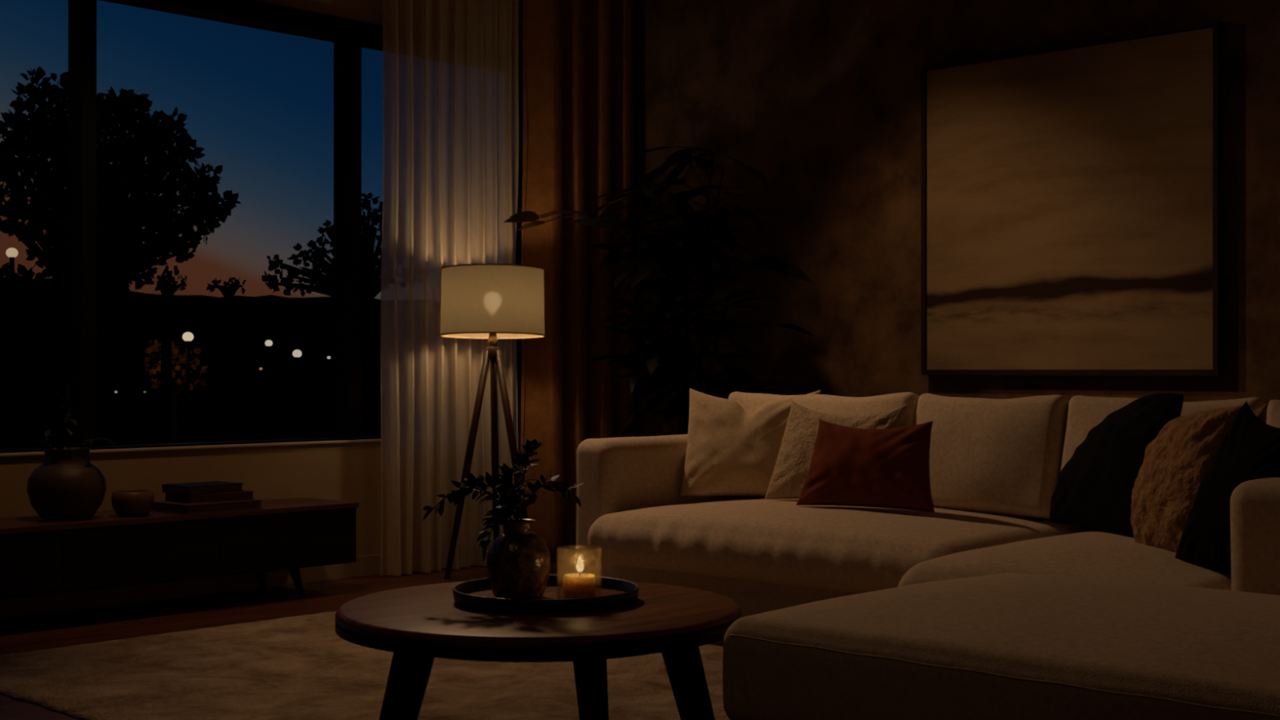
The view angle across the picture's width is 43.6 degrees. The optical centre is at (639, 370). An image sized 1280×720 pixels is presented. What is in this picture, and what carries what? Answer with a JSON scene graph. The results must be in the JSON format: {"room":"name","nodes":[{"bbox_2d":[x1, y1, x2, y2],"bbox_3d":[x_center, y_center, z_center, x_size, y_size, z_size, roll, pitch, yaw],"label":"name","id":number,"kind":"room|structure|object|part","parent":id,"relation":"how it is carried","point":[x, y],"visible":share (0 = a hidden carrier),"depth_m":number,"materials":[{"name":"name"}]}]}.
{"room":"living room","nodes":[
{"label":"living room","id":0,"kind":"room"},
{"bbox_2d":[0,0,523,556],"bbox_3d":[-3.010,-0.570,6.137,0.160,3.140,8.450,0,0,44],"label":"wall","id":1,"kind":"structure","parent":0,"point":[350,472],"depth_m":7.41,"materials":[{"name":"paint"}]},
{"bbox_2d":[0,554,380,617],"bbox_3d":[-2.947,0.950,6.077,0.014,0.100,8.150,0,0,44],"label":"baseboard","id":2,"kind":"structure","parent":1,"relation":"attached to","point":[367,565],"depth_m":7.03,"materials":[{"name":"paint"}]},
{"bbox_2d":[0,433,520,456],"bbox_3d":[-2.501,0.342,6.619,0.114,0.012,5.450,0,0,44],"label":"trim","id":3,"kind":"structure","parent":1,"relation":"attached to","point":[519,434],"depth_m":7.13,"materials":[{"name":"paint"}]},
{"bbox_2d":[0,0,523,453],"bbox_3d":[-2.510,-0.675,6.628,0.150,2.030,5.450,0,0,44],"label":"window","id":4,"kind":"structure","parent":1,"relation":"in","point":[348,36],"depth_m":7.30,"materials":[{"name":"black metal"}]},
{"bbox_3d":[-2.521,0.331,6.638,0.120,0.010,5.450,0,0,44],"label":"rail","id":5,"kind":"part","parent":4,"relation":"part of","materials":[{"name":"brown wood"}]},
{"bbox_3d":[-2.510,-1.645,6.628,0.150,0.091,5.450,0,0,44],"label":"rail","id":6,"kind":"part","parent":4,"relation":"part of","materials":[{"name":"black metal"}]},
{"bbox_2d":[0,557,573,719],"bbox_3d":[-0.042,1.075,3.316,8.330,0.150,8.450,0,0,44],"label":"floor","id":7,"kind":"structure","parent":0,"point":[22,633],"depth_m":6.56,"materials":[{"name":"brown wood"}]},
{"bbox_2d":[0,497,359,599],"bbox_3d":[-2.377,0.798,6.318,0.430,0.410,2.789,0,0,44],"label":"media console","id":8,"kind":"object","parent":7,"relation":"on","point":[39,557],"visible":1,"depth_m":6.50,"materials":[{"name":"brown wood"}]},
{"bbox_3d":[-2.465,0.735,5.930,0.016,0.227,0.678,0,0,44],"label":"drawer","id":9,"kind":"part","parent":8,"relation":"part of","materials":[{"name":"brown wood"}]},
{"bbox_2d":[26,447,106,520],"bbox_3d":[-2.292,0.452,6.400,0.300,0.281,0.300,0,0,44],"label":"clay vase","id":10,"kind":"object","parent":8,"relation":"on","point":[67,486],"visible":0.99,"depth_m":6.30,"materials":[{"name":"brown ceramic"}]},
{"bbox_2d":[36,429,63,448],"bbox_3d":[-2.353,0.344,6.385,0.126,0.212,0.118,0,0,44],"label":"stem","id":11,"kind":"object","parent":10,"relation":"in","point":[50,443],"visible":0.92,"depth_m":6.40,"materials":[{"name":"green plant"}]},
{"bbox_3d":[-2.347,0.358,6.400,0.095,0.185,0.006,0,0,0],"label":"stem","id":12,"kind":"part","parent":11,"relation":"part of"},
{"bbox_2d":[58,390,81,448],"bbox_3d":[-2.284,0.264,6.387,0.109,0.372,0.102,0,0,44],"label":"stem","id":13,"kind":"object","parent":10,"relation":"in","point":[66,416],"visible":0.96,"depth_m":6.37,"materials":[{"name":"green plant"}]},
{"bbox_3d":[-2.278,0.264,6.371,0.013,0.372,0.068,0,0,-17],"label":"stem","id":14,"kind":"part","parent":13,"relation":"part of","materials":[{"name":"plant"}]},
{"bbox_2d":[78,429,116,449],"bbox_3d":[-2.182,0.342,6.389,0.192,0.218,0.100,0,0,36],"label":"stem","id":15,"kind":"object","parent":10,"relation":"in","point":[89,441],"visible":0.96,"depth_m":6.38,"materials":[{"name":"green plant"}]},
{"bbox_3d":[-2.206,0.358,6.391,0.148,0.186,0.018,0,0,12],"label":"stem","id":16,"kind":"part","parent":15,"relation":"part of","materials":[{"name":"plant"}]},
{"bbox_2d":[111,488,154,516],"bbox_3d":[-2.065,0.541,6.515,0.168,0.103,0.168,0,0,44],"label":"stoneware bowl","id":17,"kind":"object","parent":8,"relation":"on","point":[133,502],"visible":1,"depth_m":6.45,"materials":[{"name":"brown ceramic"}]},
{"bbox_3d":[-1.994,0.735,6.426,0.016,0.227,0.678,0,0,44],"label":"drawer","id":18,"kind":"part","parent":8,"relation":"part of","materials":[{"name":"brown wood"}]},
{"bbox_2d":[151,498,262,515],"bbox_3d":[-1.835,0.572,6.786,0.270,0.040,0.370,0,0,41],"label":"book","id":19,"kind":"object","parent":8,"relation":"on","point":[164,506],"visible":0.76,"depth_m":6.68,"materials":[{"name":"brown paper"}]},
{"bbox_2d":[165,489,254,503],"bbox_3d":[-1.829,0.533,6.808,0.300,0.036,0.220,0,0,-42],"label":"book","id":20,"kind":"object","parent":19,"relation":"on","point":[246,495],"visible":0.83,"depth_m":6.72,"materials":[{"name":"brown paper"}]},
{"bbox_2d":[162,480,244,494],"bbox_3d":[-1.853,0.498,6.789,0.200,0.034,0.270,0,0,42],"label":"book","id":21,"kind":"object","parent":20,"relation":"on","point":[215,486],"visible":1,"depth_m":6.73,"materials":[{"name":"black paper"}]},
{"bbox_3d":[-1.711,0.928,7.210,0.046,0.149,0.075,0,0,14],"label":"leg","id":22,"kind":"part","parent":8,"relation":"part of","materials":[{"name":"brown wood"}]},
{"bbox_3d":[-1.523,0.735,6.921,0.016,0.227,0.678,0,0,44],"label":"drawer","id":23,"kind":"part","parent":8,"relation":"part of","materials":[{"name":"brown wood"}]},
{"bbox_3d":[-1.504,0.928,7.014,0.075,0.149,0.046,0,0,-16],"label":"leg","id":24,"kind":"part","parent":8,"relation":"part of","materials":[{"name":"brown wood"}]},
{"bbox_2d":[0,610,730,719],"bbox_3d":[-0.071,0.993,5.049,3.877,0.013,2.799,0,0,44],"label":"area rug","id":25,"kind":"object","parent":7,"relation":"on","point":[293,668],"visible":0.33,"depth_m":5.10,"materials":[{"name":"carpet"}]},
{"bbox_2d":[335,581,741,719],"bbox_3d":[-0.250,0.785,4.000,1.006,0.403,1.006,0,0,44],"label":"coffee table","id":26,"kind":"object","parent":25,"relation":"on","point":[420,624],"visible":0.76,"depth_m":3.75,"materials":[{"name":"brown wood"}]},
{"bbox_3d":[-0.563,0.810,3.778,0.190,0.353,0.089,0,0,-31],"label":"leg","id":27,"kind":"part","parent":26,"relation":"part of","materials":[{"name":"brown wood"}]},
{"bbox_2d":[452,574,639,614],"bbox_3d":[-0.238,0.565,4.054,0.472,0.036,0.472,0,0,44],"label":"serving tray","id":28,"kind":"object","parent":26,"relation":"on","point":[611,593],"visible":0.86,"depth_m":3.90,"materials":[{"name":"brown wood"}]},
{"bbox_2d":[486,518,550,599],"bbox_3d":[-0.309,0.477,4.066,0.162,0.194,0.162,0,0,44],"label":"ceramic vase","id":29,"kind":"object","parent":28,"relation":"on","point":[518,559],"visible":0.94,"depth_m":4.01,"materials":[{"name":"ceramic"}]},
{"bbox_2d":[422,471,513,521],"bbox_3d":[-0.430,0.358,4.051,0.238,0.205,0.084,0,0,-10],"label":"leafy sprig","id":30,"kind":"object","parent":29,"relation":"in","point":[455,496],"visible":0.95,"depth_m":4.05,"materials":[{"name":"green plant"}]},
{"bbox_3d":[-0.418,0.378,4.057,0.214,0.165,0.006,0,0,-5],"label":"stem","id":31,"kind":"part","parent":30,"relation":"part of","materials":[{"name":"green plant"}]},
{"bbox_2d":[462,471,516,516],"bbox_3d":[-0.390,0.360,4.100,0.177,0.202,0.089,0,0,16],"label":"leafy sprig","id":32,"kind":"object","parent":29,"relation":"in","point":[490,482],"visible":0.41,"depth_m":4.10,"materials":[{"name":"green plant"}]},
{"bbox_3d":[-0.374,0.376,4.098,0.145,0.170,0.013,0,0,18],"label":"stem","id":33,"kind":"part","parent":32,"relation":"part of","materials":[{"name":"plant"}]},
{"bbox_2d":[475,493,519,562],"bbox_3d":[-0.354,0.393,4.026,0.076,0.170,0.144,0,0,44],"label":"leafy sprig","id":34,"kind":"object","parent":29,"relation":"in","point":[503,514],"visible":0.98,"depth_m":4.02,"materials":[{"name":"green plant"}]},
{"bbox_3d":[-0.345,0.404,4.034,0.009,0.113,0.110,0,0,44],"label":"stem","id":35,"kind":"part","parent":34,"relation":"part of","materials":[{"name":"plant"}]},
{"bbox_2d":[490,462,528,521],"bbox_3d":[-0.326,0.347,4.044,0.081,0.227,0.111,0,0,44],"label":"leafy sprig","id":36,"kind":"object","parent":29,"relation":"in","point":[505,480],"visible":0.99,"depth_m":4.03,"materials":[{"name":"green plant"}]},
{"bbox_3d":[-0.322,0.366,4.051,0.009,0.188,0.062,0,0,28],"label":"stem","id":37,"kind":"part","parent":36,"relation":"part of","materials":[{"name":"plant"}]},
{"bbox_2d":[510,439,543,521],"bbox_3d":[-0.293,0.318,4.089,0.096,0.285,0.080,0,0,11],"label":"leafy sprig","id":38,"kind":"object","parent":29,"relation":"in","point":[530,446],"visible":0.94,"depth_m":4.08,"materials":[{"name":"green plant"}]},
{"bbox_3d":[-0.294,0.332,4.078,0.056,0.256,0.006,0,0,-38],"label":"stem","id":39,"kind":"part","parent":38,"relation":"part of","materials":[{"name":"plant"}]},
{"bbox_2d":[519,466,584,521],"bbox_3d":[-0.233,0.352,4.098,0.175,0.216,0.072,0,0,-34],"label":"leafy sprig","id":40,"kind":"object","parent":29,"relation":"in","point":[566,494],"visible":0.97,"depth_m":4.09,"materials":[{"name":"green plant"}]},
{"bbox_3d":[-0.242,0.372,4.089,0.150,0.177,0.011,0,0,-25],"label":"stem","id":41,"kind":"part","parent":40,"relation":"part of","materials":[{"name":"plant"}]},
{"bbox_3d":[-0.151,0.507,3.986,0.112,0.134,0.112,0,0,44],"label":"glass","id":42,"kind":"object","parent":28,"relation":"on","visible":0},
{"bbox_2d":[563,554,595,598],"bbox_3d":[-0.151,0.511,3.986,0.080,0.106,0.080,0,0,44],"label":"pillar candle","id":43,"kind":"object","parent":42,"relation":"in","point":[575,585],"visible":0.98,"depth_m":3.96,"materials":[{"name":"wax"}]},
{"bbox_3d":[-0.140,0.810,4.331,0.110,0.353,0.112,0,0,0],"label":"leg","id":44,"kind":"part","parent":26,"relation":"part of","materials":[{"name":"brown wood"}]},
{"bbox_3d":[0.124,0.810,3.979,0.175,0.353,0.053,0,0,0],"label":"leg","id":45,"kind":"part","parent":26,"relation":"part of","materials":[{"name":"brown wood"}]},
{"bbox_2d":[440,263,545,578],"bbox_3d":[-0.715,0.249,7.765,0.511,1.502,0.511,0,0,44],"label":"tripod floor lamp","id":46,"kind":"object","parent":7,"relation":"on","point":[492,302],"visible":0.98,"depth_m":7.61,"materials":[{"name":"fabric"}]},
{"bbox_3d":[-0.829,0.451,7.713,0.237,1.099,0.037,0,0,-25],"label":"leg","id":47,"kind":"part","parent":46,"relation":"part of","materials":[{"name":"brown wood"}]},
{"bbox_3d":[-0.715,-0.329,7.769,0.505,0.321,0.505,-2,-3,44],"label":"lamp shade","id":48,"kind":"part","parent":46,"relation":"part of","materials":[{"name":"fabric"}]},
{"bbox_2d":[487,333,497,346],"bbox_3d":[-0.715,-0.193,7.769,0.053,0.156,0.053,0,0,44],"label":"socket","id":49,"kind":"object","parent":46,"relation":"attached to","point":[492,340],"depth_m":7.75,"materials":[{"name":"gold metal"}]},
{"bbox_3d":[-0.715,0.451,7.892,0.037,1.099,0.229,0,0,1],"label":"leg","id":50,"kind":"part","parent":46,"relation":"part of","materials":[{"name":"brown wood"}]},
{"bbox_3d":[-0.600,0.451,7.713,0.238,1.099,0.037,0,0,25],"label":"leg","id":51,"kind":"part","parent":46,"relation":"part of","materials":[{"name":"brown wood"}]},
{"bbox_2d":[504,146,813,437],"bbox_3d":[0.141,-0.024,7.825,1.350,2.047,1.108,0,0,44],"label":"potted plant","id":52,"kind":"object","parent":7,"relation":"on","point":[658,345],"visible":0.88,"depth_m":7.77,"materials":[{"name":"plant"}]},
{"bbox_2d":[573,391,1279,719],"bbox_3d":[0.840,0.542,5.027,3.668,0.914,2.841,0,0,44],"label":"sectional sofa","id":53,"kind":"object","parent":7,"relation":"on","point":[984,605],"visible":0.79,"depth_m":4.16,"materials":[{"name":"fabric"}]},
{"bbox_3d":[0.175,0.539,6.828,0.221,0.528,1.100,0,0,44],"label":"arm","id":54,"kind":"part","parent":53,"relation":"part of","materials":[{"name":"fabric"}]},
{"bbox_2d":[679,388,821,497],"bbox_3d":[0.453,0.300,6.598,0.570,0.452,0.205,0,0,17],"label":"throw pillow","id":55,"kind":"object","parent":53,"relation":"on","point":[731,451],"visible":0.76,"depth_m":6.55,"materials":[{"name":"beige fabric"}]},
{"bbox_2d":[727,391,919,499],"bbox_3d":[0.747,0.321,6.567,0.955,0.453,0.316,0,-13,44],"label":"cushion","id":56,"kind":"object","parent":53,"relation":"on","point":[750,402],"depth_m":6.40,"materials":[{"name":"fabric"}]},
{"bbox_2d":[764,400,908,499],"bbox_3d":[0.762,0.317,6.254,0.563,0.389,0.183,0,0,30],"label":"throw pillow","id":57,"kind":"object","parent":53,"relation":"on","point":[795,454],"visible":0.47,"depth_m":6.27,"materials":[{"name":"beige fabric"}]},
{"bbox_2d":[587,497,1089,593],"bbox_3d":[0.730,0.633,6.048,1.675,0.245,1.066,0,0,44],"label":"seat cushion","id":58,"kind":"object","parent":53,"relation":"on","point":[782,543],"depth_m":5.71,"materials":[{"name":"fabric"}]},
{"bbox_2d":[795,419,934,512],"bbox_3d":[0.838,0.345,5.899,0.558,0.326,0.176,0,0,31],"label":"throw pillow","id":59,"kind":"object","parent":53,"relation":"on","point":[849,466],"visible":1,"depth_m":5.83,"materials":[{"name":"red fabric"}]},
{"bbox_2d":[914,393,1070,522],"bbox_3d":[1.330,0.322,6.015,0.630,0.452,0.316,0,-13,44],"label":"cushion","id":60,"kind":"object","parent":53,"relation":"on","point":[989,457],"depth_m":5.85,"materials":[{"name":"fabric"}]},
{"bbox_2d":[722,573,1279,719],"bbox_3d":[1.118,0.678,3.681,1.410,0.303,1.273,0,0,44],"label":"cushion","id":61,"kind":"object","parent":53,"relation":"on","point":[991,646],"depth_m":3.39,"materials":[{"name":"fabric"}]},
{"bbox_2d":[897,530,1231,590],"bbox_3d":[1.583,0.646,4.986,0.975,0.247,1.430,0,0,44],"label":"cushion","id":62,"kind":"object","parent":53,"relation":"on","point":[1098,554],"depth_m":4.64,"materials":[{"name":"fabric"}]},
{"bbox_3d":[1.549,0.474,6.158,3.085,0.554,0.225,0,0,44],"label":"frame","id":63,"kind":"part","parent":53,"relation":"part of","materials":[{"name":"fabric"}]},
{"bbox_2d":[1049,392,1183,537],"bbox_3d":[1.565,0.302,5.275,0.229,0.460,0.594,0,0,-18],"label":"throw pillow","id":64,"kind":"object","parent":53,"relation":"on","point":[1094,488],"visible":0.75,"depth_m":5.16,"materials":[{"name":"black fabric"}]},
{"bbox_2d":[1060,395,1268,471],"bbox_3d":[1.820,0.322,5.545,0.710,0.451,0.314,0,-13,44],"label":"cushion","id":65,"kind":"object","parent":53,"relation":"on","point":[1079,414],"depth_m":5.65,"materials":[{"name":"fabric"}]},
{"bbox_2d":[1130,405,1242,552],"bbox_3d":[1.637,0.327,4.762,0.253,0.458,0.416,0,0,-16],"label":"throw pillow","id":66,"kind":"object","parent":53,"relation":"on","point":[1173,468],"visible":0.58,"depth_m":4.69,"materials":[{"name":"brown fabric"}]},
{"bbox_2d":[1175,400,1279,574],"bbox_3d":[1.672,0.325,4.432,0.161,0.478,0.435,0,0,-31],"label":"throw pillow","id":67,"kind":"object","parent":53,"relation":"on","point":[1250,449],"visible":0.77,"depth_m":4.43,"materials":[{"name":"black fabric"}]},
{"bbox_3d":[2.143,0.544,4.668,0.252,0.520,1.520,0,0,44],"label":"arm","id":68,"kind":"part","parent":53,"relation":"part of","materials":[{"name":"fabric"}]},
{"bbox_2d":[1253,403,1268,422],"bbox_3d":[1.817,0.315,5.074,0.157,0.430,0.342,0,0,-33],"label":"throw pillow","id":69,"kind":"object","parent":53,"relation":"on","point":[1260,413],"visible":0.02,"depth_m":4.98,"materials":[{"name":"brown fabric"}]},
{"bbox_2d":[1265,400,1279,427],"bbox_3d":[2.209,0.325,5.180,0.335,0.445,0.311,0,-13,44],"label":"cushion","id":70,"kind":"object","parent":53,"relation":"on","point":[1273,414],"depth_m":5.21,"materials":[{"name":"fabric"}]},
{"bbox_2d":[633,0,1279,436],"bbox_3d":[2.817,-0.570,6.325,8.030,3.140,0.150,0,0,44],"label":"wall","id":71,"kind":"structure","parent":0,"point":[821,98],"depth_m":7.91,"materials":[{"name":"brown paint"}]},
{"bbox_2d":[920,19,1223,376],"bbox_3d":[1.868,-0.708,7.078,1.440,1.461,0.059,0,0,44],"label":"wall art","id":72,"kind":"object","parent":71,"relation":"attached to","point":[1072,193],"visible":1,"depth_m":7.01,"materials":[{"name":"fabric"}]},
{"label":"outside","id":73,"kind":"structure","parent":0,"visible":0},
{"bbox_3d":[-42.883,4.750,61.447,133.170,0.300,150.000,0,0,44],"label":"ground","id":74,"kind":"structure","parent":73,"visible":0},
{"bbox_2d":[5,247,17,448],"bbox_3d":[-11.777,1.144,30.005,0.220,6.892,0.220,0,0,44],"label":"street lamp","id":75,"kind":"object","parent":74,"relation":"on","point":[11,252],"visible":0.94,"depth_m":29.97,"materials":[{"name":"black metal"}]},
{"bbox_3d":[-11.777,-2.205,30.005,0.220,0.194,0.220,0,0,44],"label":"globe","id":76,"kind":"part","parent":75,"relation":"part of"},
{"bbox_2d":[113,391,118,445],"bbox_3d":[-9.827,2.485,30.005,0.129,4.210,0.129,0,0,-24],"label":"street lamp","id":77,"kind":"object","parent":74,"relation":"on","point":[115,395],"visible":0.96,"depth_m":29.97,"materials":[{"name":"black metal"}]},
{"bbox_2d":[0,66,241,302],"bbox_3d":[-6.258,0.518,18.941,3.254,8.164,1.690,0,0,-2],"label":"broad tree","id":78,"kind":"object","parent":74,"relation":"on","point":[122,254],"visible":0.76,"depth_m":18.74,"materials":[{"name":"black plant"}]},
{"bbox_2d":[142,391,146,444],"bbox_3d":[-9.287,2.487,30.005,0.129,4.206,0.129,0,0,-24],"label":"street lamp","id":79,"kind":"object","parent":74,"relation":"on","point":[144,393],"visible":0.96,"depth_m":29.97,"materials":[{"name":"black metal"}]},
{"bbox_2d":[149,264,186,443],"bbox_3d":[-8.887,1.310,30.129,0.775,6.581,0.626,0,0,44],"label":"tree","id":80,"kind":"object","parent":74,"relation":"on","point":[167,289],"visible":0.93,"depth_m":29.93,"materials":[{"name":"black plant"}]},
{"bbox_2d":[144,339,208,443],"bbox_3d":[-11.111,1.931,38.362,1.490,5.339,1.743,0,0,-17],"label":"street tree","id":81,"kind":"object","parent":74,"relation":"on","point":[179,362],"visible":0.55,"depth_m":38.16,"materials":[{"name":"green plant"}]},
{"bbox_2d":[182,332,193,442],"bbox_3d":[-10.172,1.862,36.006,0.250,5.456,0.250,0,0,44],"label":"street lamp","id":82,"kind":"object","parent":74,"relation":"on","point":[187,337],"visible":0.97,"depth_m":35.96,"materials":[{"name":"black metal"}]},
{"bbox_3d":[-10.172,-0.756,36.006,0.250,0.220,0.250,0,0,44],"label":"globe","id":83,"kind":"part","parent":82,"relation":"part of"},
{"bbox_2d":[0,276,381,449],"bbox_3d":[-25.181,0.188,72.215,20.000,8.825,110.000,0,0,44],"label":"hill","id":84,"kind":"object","parent":74,"relation":"on","point":[126,325],"visible":0.16,"depth_m":67.96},
{"bbox_2d":[206,277,246,441],"bbox_3d":[-7.742,1.424,29.989,0.541,6.351,0.727,0,0,28],"label":"tree","id":85,"kind":"object","parent":74,"relation":"on","point":[228,292],"visible":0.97,"depth_m":29.92,"materials":[{"name":"black plant"}]},
{"bbox_2d":[258,367,262,439],"bbox_3d":[-10.430,2.253,44.008,0.129,4.674,0.129,0,0,-24],"label":"street lamp","id":86,"kind":"object","parent":74,"relation":"on","point":[260,373],"visible":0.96,"depth_m":43.98,"materials":[{"name":"black metal"}]},
{"bbox_2d":[264,339,272,439],"bbox_3d":[-10.210,1.875,44.008,0.210,5.430,0.210,0,0,44],"label":"street lamp","id":87,"kind":"object","parent":74,"relation":"on","point":[268,343],"visible":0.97,"depth_m":43.97,"materials":[{"name":"black metal"}]},
{"bbox_3d":[-10.210,-0.748,44.008,0.210,0.185,0.210,0,0,44],"label":"globe","id":88,"kind":"part","parent":87,"relation":"part of"},
{"bbox_2d":[292,349,302,438],"bbox_3d":[-7.714,2.060,36.006,0.210,5.060,0.210,0,0,44],"label":"street lamp","id":89,"kind":"object","parent":74,"relation":"on","point":[296,353],"visible":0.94,"depth_m":35.97,"materials":[{"name":"black metal"}]},
{"bbox_3d":[-7.714,-0.378,36.006,0.210,0.185,0.210,0,0,44],"label":"globe","id":90,"kind":"part","parent":89,"relation":"part of"},
{"bbox_2d":[262,192,382,435],"bbox_3d":[-3.803,1.150,20.850,2.163,6.900,1.504,0,0,-17],"label":"leafy tree","id":91,"kind":"object","parent":74,"relation":"on","point":[371,278],"visible":0.52,"depth_m":20.78,"materials":[{"name":"plant"}]},
{"bbox_2d":[327,355,330,437],"bbox_3d":[-10.116,2.061,52.009,0.129,5.059,0.129,0,0,-24],"label":"street lamp","id":92,"kind":"object","parent":74,"relation":"on","point":[328,357],"visible":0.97,"depth_m":51.97,"materials":[{"name":"black metal"}]},
{"bbox_3d":[-0.042,-2.215,3.316,8.330,0.150,8.450,0,0,44],"label":"ceiling","id":93,"kind":"structure","parent":0,"visible":0},
{"bbox_2d":[380,0,519,576],"bbox_3d":[-0.932,-0.559,8.013,0.109,3.102,0.891,0,0,44],"label":"sheer curtain","id":94,"kind":"object","parent":93,"relation":"hanging from","point":[451,130],"visible":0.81,"depth_m":7.93,"materials":[{"name":"beige fabric"}]},
{"bbox_2d":[520,0,635,561],"bbox_3d":[-0.306,-0.559,8.581,0.192,3.102,0.769,0,0,44],"label":"drape","id":95,"kind":"object","parent":93,"relation":"hanging from","point":[578,55],"visible":0.73,"depth_m":8.48,"materials":[{"name":"brown fabric"}]}
]}

